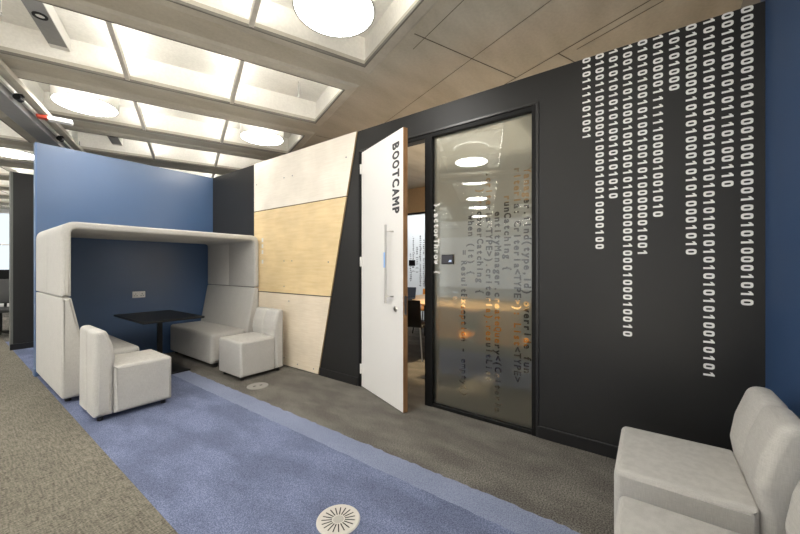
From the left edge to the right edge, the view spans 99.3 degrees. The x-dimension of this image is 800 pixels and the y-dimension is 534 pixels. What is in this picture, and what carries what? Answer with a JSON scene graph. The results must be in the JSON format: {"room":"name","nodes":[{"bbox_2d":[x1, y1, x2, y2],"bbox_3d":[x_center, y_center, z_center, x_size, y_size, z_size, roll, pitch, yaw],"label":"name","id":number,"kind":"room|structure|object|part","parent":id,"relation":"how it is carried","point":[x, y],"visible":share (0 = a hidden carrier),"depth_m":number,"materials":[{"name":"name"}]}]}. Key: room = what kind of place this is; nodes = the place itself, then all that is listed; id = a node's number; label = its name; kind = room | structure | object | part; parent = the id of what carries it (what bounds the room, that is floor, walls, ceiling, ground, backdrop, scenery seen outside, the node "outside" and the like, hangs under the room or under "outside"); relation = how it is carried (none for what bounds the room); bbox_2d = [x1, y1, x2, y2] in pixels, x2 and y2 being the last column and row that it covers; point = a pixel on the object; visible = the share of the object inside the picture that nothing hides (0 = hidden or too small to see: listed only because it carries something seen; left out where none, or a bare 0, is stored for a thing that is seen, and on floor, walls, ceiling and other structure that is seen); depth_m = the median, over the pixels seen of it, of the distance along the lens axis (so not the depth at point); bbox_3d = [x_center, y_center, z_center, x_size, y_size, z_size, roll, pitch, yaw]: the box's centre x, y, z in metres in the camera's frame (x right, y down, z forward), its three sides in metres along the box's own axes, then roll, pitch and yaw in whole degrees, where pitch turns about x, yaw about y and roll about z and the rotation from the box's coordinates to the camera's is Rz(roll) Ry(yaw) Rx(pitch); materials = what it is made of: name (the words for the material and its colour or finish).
{"room":"office lounge area","nodes":[
{"label":"office lounge area","id":0,"kind":"room"},
{"bbox_2d":[0,209,8,306],"bbox_3d":[-13.527,-0.260,8.696,0.100,3.020,10.000,0,0,36],"label":"wall","id":1,"kind":"structure","parent":0,"point":[6,210],"depth_m":10.45,"materials":[{"name":"white paint"}]},
{"bbox_2d":[0,211,8,269],"bbox_3d":[-12.748,-0.650,9.613,0.070,2.080,6.460,0,0,36],"label":"window","id":2,"kind":"structure","parent":1,"relation":"in","point":[4,216],"depth_m":10.44,"materials":[{"name":"white glass"}]},
{"bbox_2d":[13,172,33,343],"bbox_3d":[-4.855,-0.085,6.465,0.120,2.670,3.328,0,0,36],"label":"wall","id":3,"kind":"structure","parent":0,"point":[23,183],"depth_m":5.17,"materials":[{"name":"grey paint"}]},
{"bbox_2d":[9,171,12,349],"bbox_3d":[-5.848,-0.085,5.113,0.130,2.670,0.027,0,0,36],"label":"trim","id":4,"kind":"structure","parent":3,"relation":"attached to","point":[10,172],"depth_m":5.08,"materials":[{"name":"grey metal"}]},
{"bbox_2d":[10,342,33,349],"bbox_3d":[-4.810,1.205,6.412,0.015,0.090,3.360,0,0,36],"label":"baseboard","id":5,"kind":"structure","parent":3,"relation":"attached to","point":[27,344],"depth_m":5.15,"materials":[{"name":"black"}]},
{"bbox_2d":[37,143,212,375],"bbox_3d":[-3.606,-0.083,4.685,0.100,2.665,1.938,0,0,36],"label":"wall","id":6,"kind":"structure","parent":0,"point":[72,185],"depth_m":4.55,"materials":[{"name":"blue paint"}]},
{"bbox_2d":[33,142,37,376],"bbox_3d":[-4.183,-0.084,3.899,0.132,2.667,0.028,0,0,36],"label":"trim","id":7,"kind":"structure","parent":6,"relation":"attached to","point":[35,373],"depth_m":3.87,"materials":[{"name":"grey metal"}]},
{"bbox_2d":[132,291,144,297],"bbox_3d":[-3.566,0.382,4.645,0.012,0.086,0.146,0,0,36],"label":"wall socket","id":8,"kind":"object","parent":6,"relation":"attached to","point":[137,294],"visible":1,"depth_m":4.64,"materials":[{"name":"white plastic"}]},
{"bbox_2d":[0,313,615,533],"bbox_3d":[-6.003,1.309,5.341,24.000,0.122,15.500,0,0,36],"label":"floor","id":9,"kind":"structure","parent":0,"point":[208,463],"depth_m":2.15,"materials":[{"name":"carpet"}]},
{"bbox_2d":[0,279,8,334],"bbox_3d":[-7.090,0.740,5.999,0.562,1.020,0.600,0,0,-34],"label":"office chair","id":10,"kind":"object","parent":9,"relation":"on","point":[4,283],"visible":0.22,"depth_m":6.18,"materials":[{"name":"black plastic"}]},
{"bbox_3d":[-7.059,0.765,6.000,0.460,0.070,0.460,0,0,-34],"label":"seat","id":11,"kind":"part","parent":10,"relation":"part of","materials":[{"name":"grey fabric"}]},
{"bbox_3d":[-7.206,0.450,6.220,0.420,0.440,0.104,0,0,-34],"label":"backrest","id":12,"kind":"part","parent":10,"relation":"part of","materials":[{"name":"grey fabric"}]},
{"bbox_2d":[79,325,170,420],"bbox_3d":[-2.455,0.882,3.051,0.486,0.735,0.549,0,0,36],"label":"chair","id":13,"kind":"object","parent":9,"relation":"on","point":[109,383],"visible":1,"depth_m":2.85,"materials":[{"name":"grey fabric"}]},
{"bbox_3d":[-2.575,0.863,2.888,0.486,0.695,0.143,0,0,36],"label":"backrest","id":14,"kind":"part","parent":13,"relation":"part of","materials":[{"name":"grey fabric"}]},
{"bbox_3d":[-2.417,1.015,3.103,0.486,0.390,0.420,0,0,36],"label":"seat","id":15,"kind":"part","parent":13,"relation":"part of","materials":[{"name":"grey fabric"}]},
{"bbox_2d":[36,222,257,400],"bbox_3d":[-3.022,0.417,4.235,1.345,1.665,1.924,0,0,36],"label":"booth","id":16,"kind":"object","parent":9,"relation":"on","point":[232,258],"visible":0.79,"depth_m":3.83,"materials":[{"name":"grey fabric"}]},
{"bbox_3d":[-3.540,0.746,3.530,1.345,0.919,0.175,0,0,36],"label":"backrest","id":17,"kind":"part","parent":16,"relation":"part of","materials":[{"name":"grey fabric"}]},
{"bbox_3d":[-3.364,1.015,3.773,1.260,0.370,0.435,0,0,36],"label":"seat","id":18,"kind":"part","parent":16,"relation":"part of","materials":[{"name":"grey fabric"}]},
{"bbox_3d":[-2.684,1.015,4.699,1.260,0.370,0.435,0,0,36],"label":"seat","id":19,"kind":"part","parent":16,"relation":"part of","materials":[{"name":"grey fabric"}]},
{"bbox_3d":[-2.504,0.746,4.940,1.345,0.919,0.175,0,0,36],"label":"backrest","id":20,"kind":"part","parent":16,"relation":"part of","materials":[{"name":"grey fabric"}]},
{"bbox_2d":[114,310,204,373],"bbox_3d":[-2.860,0.914,4.028,0.990,0.672,0.600,0,0,36],"label":"table","id":21,"kind":"object","parent":9,"relation":"on","point":[152,317],"visible":0.65,"depth_m":4.01,"materials":[{"name":"black laminate"}]},
{"bbox_2d":[219,307,282,380],"bbox_3d":[-1.757,0.882,4.036,0.486,0.735,0.549,0,0,36],"label":"chair","id":22,"kind":"object","parent":9,"relation":"on","point":[242,355],"visible":1,"depth_m":3.92,"materials":[{"name":"grey fabric"}]},
{"bbox_3d":[-1.795,1.015,3.984,0.486,0.390,0.420,0,0,36],"label":"seat","id":23,"kind":"part","parent":22,"relation":"part of","materials":[{"name":"grey fabric"}]},
{"bbox_3d":[-1.637,0.863,4.199,0.486,0.695,0.143,0,0,36],"label":"backrest","id":24,"kind":"part","parent":22,"relation":"part of","materials":[{"name":"grey fabric"}]},
{"bbox_2d":[247,382,268,389],"bbox_3d":[-1.488,1.247,3.556,0.212,0.006,0.212,0,0,36],"label":"floor vent","id":25,"kind":"object","parent":9,"relation":"on","point":[259,385],"visible":1,"depth_m":3.56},
{"bbox_2d":[316,504,359,533],"bbox_3d":[-0.303,1.246,1.675,0.214,0.006,0.214,0,0,36],"label":"floor vent","id":26,"kind":"object","parent":9,"relation":"in","point":[341,518],"visible":1,"depth_m":1.67,"materials":[{"name":"beige plastic"}]},
{"bbox_2d":[408,300,424,361],"bbox_3d":[0.177,0.846,4.729,0.462,0.812,0.492,0,0,24],"label":"shell chair","id":27,"kind":"object","parent":9,"relation":"on","point":[414,307],"visible":0.37,"depth_m":4.48,"materials":[{"name":"metal"}]},
{"bbox_3d":[0.091,0.620,4.538,0.400,0.360,0.074,0,0,24],"label":"backrest","id":28,"kind":"part","parent":27,"relation":"part of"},
{"bbox_3d":[0.185,0.797,4.746,0.440,0.044,0.431,0,0,24],"label":"seat","id":29,"kind":"part","parent":27,"relation":"part of","materials":[{"name":"black plastic"}]},
{"bbox_3d":[0.279,1.030,4.493,0.022,0.444,0.111,0,0,-18],"label":"leg","id":30,"kind":"part","parent":27,"relation":"part of","materials":[{"name":"metal"}]},
{"bbox_2d":[412,289,424,332],"bbox_3d":[0.534,0.846,6.475,0.462,0.812,0.492,0,0,26],"label":"shell chair","id":31,"kind":"object","parent":9,"relation":"on","point":[422,306],"visible":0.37,"depth_m":6.68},
{"bbox_2d":[459,306,465,377],"bbox_3d":[0.678,0.846,4.099,0.462,0.812,0.492,0,0,36],"label":"shell chair","id":32,"kind":"object","parent":9,"relation":"on","point":[461,316],"visible":0.18,"depth_m":3.81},
{"bbox_3d":[0.555,0.620,3.931,0.400,0.360,0.074,0,0,36],"label":"backrest","id":33,"kind":"part","parent":32,"relation":"part of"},
{"bbox_2d":[413,294,528,335],"bbox_3d":[0.902,0.880,5.070,2.150,0.740,1.360,0,0,36],"label":"meeting table","id":34,"kind":"object","parent":9,"relation":"on","point":[421,298],"visible":0.12,"depth_m":5.10,"materials":[{"name":"brown wood"}]},
{"bbox_2d":[408,287,415,299],"bbox_3d":[0.069,0.422,5.382,0.320,0.176,0.281,0,0,16],"label":"laptop","id":35,"kind":"object","parent":34,"relation":"on","point":[411,290],"visible":0.43,"depth_m":5.45,"materials":[{"name":"grey plastic"}]},
{"bbox_2d":[485,309,530,372],"bbox_3d":[1.195,0.846,3.720,0.462,0.812,0.492,0,0,32],"label":"shell chair","id":36,"kind":"object","parent":9,"relation":"on","point":[498,317],"visible":0.18,"depth_m":3.58,"materials":[{"name":"orange plastic"}]},
{"bbox_3d":[1.083,0.620,3.543,0.400,0.360,0.074,0,0,32],"label":"backrest","id":37,"kind":"part","parent":36,"relation":"part of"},
{"bbox_3d":[1.205,0.797,3.736,0.440,0.044,0.431,0,0,32],"label":"seat","id":38,"kind":"part","parent":36,"relation":"part of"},
{"bbox_2d":[614,480,799,533],"bbox_3d":[0.878,0.882,0.887,0.549,0.735,0.486,0,0,36],"label":"chair","id":39,"kind":"object","parent":9,"relation":"on","point":[633,516],"visible":1,"depth_m":1.08,"materials":[{"name":"grey fabric"}]},
{"bbox_3d":[0.826,1.015,0.925,0.420,0.390,0.486,0,0,36],"label":"seat","id":40,"kind":"part","parent":39,"relation":"part of","materials":[{"name":"grey fabric"}]},
{"bbox_3d":[1.042,0.863,0.767,0.143,0.695,0.486,0,0,36],"label":"backrest","id":41,"kind":"part","parent":39,"relation":"part of","materials":[{"name":"grey fabric"}]},
{"bbox_2d":[614,386,799,533],"bbox_3d":[1.235,0.882,1.419,0.549,0.735,0.486,0,0,36],"label":"chair","id":42,"kind":"object","parent":9,"relation":"on","point":[748,489],"visible":0.91,"depth_m":1.27,"materials":[{"name":"grey fabric"}]},
{"bbox_3d":[1.183,1.015,1.457,0.420,0.390,0.486,0,0,36],"label":"seat","id":43,"kind":"part","parent":42,"relation":"part of","materials":[{"name":"grey fabric"}]},
{"bbox_3d":[1.399,0.863,1.299,0.143,0.695,0.486,0,0,36],"label":"backrest","id":44,"kind":"part","parent":42,"relation":"part of","materials":[{"name":"grey fabric"}]},
{"bbox_3d":[-7.911,0.885,6.122,0.800,0.730,1.500,0,0,36],"label":"office desk","id":45,"kind":"object","parent":9,"relation":"on","visible":0},
{"bbox_2d":[0,270,8,278],"bbox_3d":[-7.741,0.290,6.455,0.180,0.460,0.560,0,0,36],"label":"monitor","id":46,"kind":"object","parent":45,"relation":"on","point":[4,274],"visible":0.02,"depth_m":6.56,"materials":[{"name":"black plastic"}]},
{"bbox_2d":[0,0,742,208],"bbox_3d":[-6.131,-1.889,3.266,25.001,0.242,28.000,0,0,-32],"label":"ceiling","id":47,"kind":"structure","parent":0,"point":[459,49],"depth_m":3.00,"materials":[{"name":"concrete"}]},
{"bbox_2d":[0,147,33,159],"bbox_3d":[-6.080,-1.879,5.346,0.562,0.235,0.562,0,0,36],"label":"ceiling light","id":48,"kind":"object","parent":47,"relation":"attached to","point":[6,152],"visible":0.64,"depth_m":5.35,"materials":[{"name":"white plastic"}]},
{"bbox_2d":[0,76,73,149],"bbox_3d":[-4.583,-1.677,4.516,0.208,0.193,14.500,0,0,-32],"label":"cable tray","id":49,"kind":"object","parent":47,"relation":"hanging from","point":[23,114],"visible":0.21,"depth_m":3.66,"materials":[{"name":"white metal"}]},
{"bbox_2d":[0,59,84,151],"bbox_3d":[-4.420,-1.712,4.616,0.046,0.125,14.500,0,0,-32],"label":"track","id":50,"kind":"object","parent":47,"relation":"hanging from","point":[4,68],"visible":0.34,"depth_m":3.37,"materials":[{"name":"white metal"}]},
{"bbox_2d":[12,93,24,102],"bbox_3d":[-3.658,-1.617,3.265,0.063,0.065,0.095,0,0,-32],"label":"track spotlight","id":51,"kind":"object","parent":50,"relation":"attached to","point":[19,97],"visible":1,"depth_m":3.24,"materials":[{"name":"black metal"}]},
{"bbox_2d":[36,113,72,125],"bbox_3d":[-3.812,-1.623,3.759,0.285,0.045,0.090,0,0,-38],"label":"emergency light","id":52,"kind":"object","parent":50,"relation":"attached to","point":[39,116],"visible":1,"depth_m":3.74,"materials":[{"name":"white plastic"}]},
{"bbox_2d":[56,135,64,141],"bbox_3d":[-4.304,-1.617,4.311,0.063,0.065,0.095,0,0,-32],"label":"track spotlight","id":53,"kind":"object","parent":50,"relation":"attached to","point":[59,138],"visible":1,"depth_m":4.28,"materials":[{"name":"black metal"}]},
{"bbox_2d":[21,0,70,51],"bbox_3d":[-2.717,-1.939,2.573,0.130,0.122,0.920,0,0,-32],"label":"bar","id":54,"kind":"object","parent":47,"relation":"attached to","point":[44,16],"visible":1,"depth_m":2.66,"materials":[{"name":"white metal"}]},
{"bbox_2d":[49,84,118,116],"bbox_3d":[-3.446,-1.879,3.734,0.562,0.235,0.562,0,0,36],"label":"ceiling light","id":55,"kind":"object","parent":47,"relation":"attached to","point":[83,102],"visible":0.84,"depth_m":3.66,"materials":[{"name":"white plastic"}]},
{"bbox_2d":[51,93,117,116],"bbox_3d":[-3.446,-1.765,3.734,0.536,0.001,0.536,0,0,36],"label":"diffuser","id":56,"kind":"object","parent":55,"relation":"attached to","point":[78,103],"depth_m":3.70,"materials":[{"name":"white plastic"}]},
{"bbox_2d":[107,136,122,145],"bbox_3d":[-4.165,-1.939,4.918,0.130,0.122,0.920,0,0,-32],"label":"bar","id":57,"kind":"object","parent":47,"relation":"attached to","point":[114,140],"visible":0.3,"depth_m":5.13,"materials":[{"name":"white metal"}]},
{"bbox_3d":[-4.165,-1.945,4.918,0.130,0.110,0.920,0,0,-32],"label":"casing","id":58,"kind":"part","parent":57,"relation":"part of","materials":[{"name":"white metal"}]},
{"bbox_2d":[0,0,260,193],"bbox_3d":[-7.855,-1.785,3.440,10.548,0.070,18.860,0,0,-32],"label":"trim","id":59,"kind":"structure","parent":47,"relation":"attached to","point":[255,6],"depth_m":3.08,"materials":[{"name":"white metal"}]},
{"bbox_2d":[0,0,423,207],"bbox_3d":[-7.855,-1.754,3.440,12.362,0.023,18.852,0,0,-32],"label":"trim","id":60,"kind":"structure","parent":47,"relation":"attached to","point":[179,2],"depth_m":3.20,"materials":[{"name":"grey metal"}]},
{"bbox_2d":[240,123,283,145],"bbox_3d":[-1.899,-1.879,4.689,0.562,0.235,0.562,0,0,36],"label":"ceiling light","id":61,"kind":"object","parent":47,"relation":"attached to","point":[257,135],"visible":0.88,"depth_m":4.61,"materials":[{"name":"white plastic"}]},
{"bbox_2d":[241,131,282,144],"bbox_3d":[-1.899,-1.765,4.689,0.536,0.001,0.536,0,0,36],"label":"diffuser","id":62,"kind":"object","parent":61,"relation":"attached to","point":[256,137],"depth_m":4.69,"materials":[{"name":"white plastic"}]},
{"bbox_2d":[292,0,374,37],"bbox_3d":[-0.451,-1.879,2.344,0.562,0.235,0.562,0,0,36],"label":"ceiling light","id":63,"kind":"object","parent":47,"relation":"attached to","point":[330,18],"visible":1,"depth_m":2.39,"materials":[{"name":"white plastic"}]},
{"bbox_2d":[408,170,530,334],"bbox_3d":[1.743,-0.260,6.723,6.350,3.020,0.100,0,0,36],"label":"wall","id":64,"kind":"structure","parent":0,"point":[527,201],"depth_m":6.59,"materials":[{"name":"grey paint"}]},
{"bbox_2d":[408,212,462,320],"bbox_3d":[0.243,0.015,7.806,2.650,2.470,0.070,0,0,36],"label":"window","id":65,"kind":"structure","parent":64,"relation":"in","point":[416,221],"depth_m":7.69,"materials":[{"name":"glass"}]},
{"bbox_2d":[409,260,414,265],"bbox_3d":[0.273,-0.080,7.753,0.150,0.130,0.047,0,0,36],"label":"screen","id":66,"kind":"object","parent":65,"relation":"attached to","point":[411,262],"visible":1,"depth_m":7.72,"materials":[{"name":"black plastic"}]},
{"bbox_3d":[0.243,0.035,7.806,2.650,2.430,0.070,0,0,36],"label":"frame","id":67,"kind":"part","parent":65,"relation":"part of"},
{"bbox_2d":[213,1,764,451],"bbox_3d":[-0.543,-0.083,3.699,6.246,2.666,0.101,0,0,36],"label":"wall","id":68,"kind":"structure","parent":0,"point":[652,150],"depth_m":2.13,"materials":[{"name":"grey paint"}]},
{"bbox_2d":[258,292,330,373],"bbox_3d":[-1.392,0.791,4.248,1.537,0.894,0.020,0,0,36],"label":"plywood panel","id":69,"kind":"object","parent":68,"relation":"attached to","point":[305,317],"visible":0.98,"depth_m":4.07,"materials":[{"name":"beige wood"}]},
{"bbox_2d":[254,197,346,295],"bbox_3d":[-1.291,-0.208,4.174,1.787,1.080,0.020,0,0,36],"label":"plywood panel","id":70,"kind":"object","parent":68,"relation":"attached to","point":[298,245],"visible":1,"depth_m":4.10,"materials":[{"name":"brown wood"}]},
{"bbox_2d":[254,131,357,211],"bbox_3d":[-1.230,-1.085,4.129,1.939,0.654,0.020,0,0,36],"label":"plywood panel","id":71,"kind":"object","parent":68,"relation":"attached to","point":[321,171],"visible":1,"depth_m":4.03,"materials":[{"name":"beige wood"}]},
{"bbox_2d":[359,151,361,386],"bbox_3d":[-0.389,0.025,3.584,0.034,2.450,0.104,0,0,36],"label":"trim","id":72,"kind":"structure","parent":68,"relation":"attached to","point":[360,153],"depth_m":3.54,"materials":[{"name":"grey metal"}]},
{"bbox_2d":[360,127,407,412],"bbox_3d":[-0.200,0.029,3.202,0.118,2.422,0.798,0,0,-33],"label":"door","id":73,"kind":"structure","parent":68,"relation":"in","point":[384,166],"depth_m":3.11,"materials":[{"name":"white laminate"}]},
{"bbox_3d":[-0.130,-0.022,3.009,0.020,0.695,0.021,0,0,-33],"label":"pull handle","id":74,"kind":"part","parent":73,"relation":"part of","materials":[{"name":"metal"}]},
{"bbox_3d":[0.047,0.330,2.888,0.024,0.160,0.002,0,0,-33],"label":"latch plate","id":75,"kind":"part","parent":73,"relation":"part of","materials":[{"name":"silver metal"}]},
{"bbox_2d":[360,101,538,436],"bbox_3d":[0.326,0.019,3.049,1.775,2.462,0.100,0,0,36],"label":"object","id":76,"kind":"structure","parent":68,"relation":"in","point":[459,156],"depth_m":2.79,"materials":[{"name":"clear glass"},{"name":"black metal"}]},
{"bbox_2d":[441,254,453,263],"bbox_3d":[0.414,-0.062,2.962,0.116,0.084,0.016,0,0,36],"label":"screen","id":77,"kind":"object","parent":76,"relation":"attached to","point":[445,259],"visible":1,"depth_m":2.95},
{"bbox_2d":[319,368,618,458],"bbox_3d":[0.508,1.206,2.858,3.556,0.088,0.012,0,0,36],"label":"baseboard","id":78,"kind":"structure","parent":68,"relation":"attached to","point":[582,443],"depth_m":2.37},
{"bbox_2d":[740,0,799,418],"bbox_3d":[2.492,-0.260,2.450,0.124,3.020,5.900,0,0,36],"label":"wall","id":79,"kind":"structure","parent":0,"point":[782,17],"depth_m":1.58,"materials":[{"name":"blue paint"}]}
]}

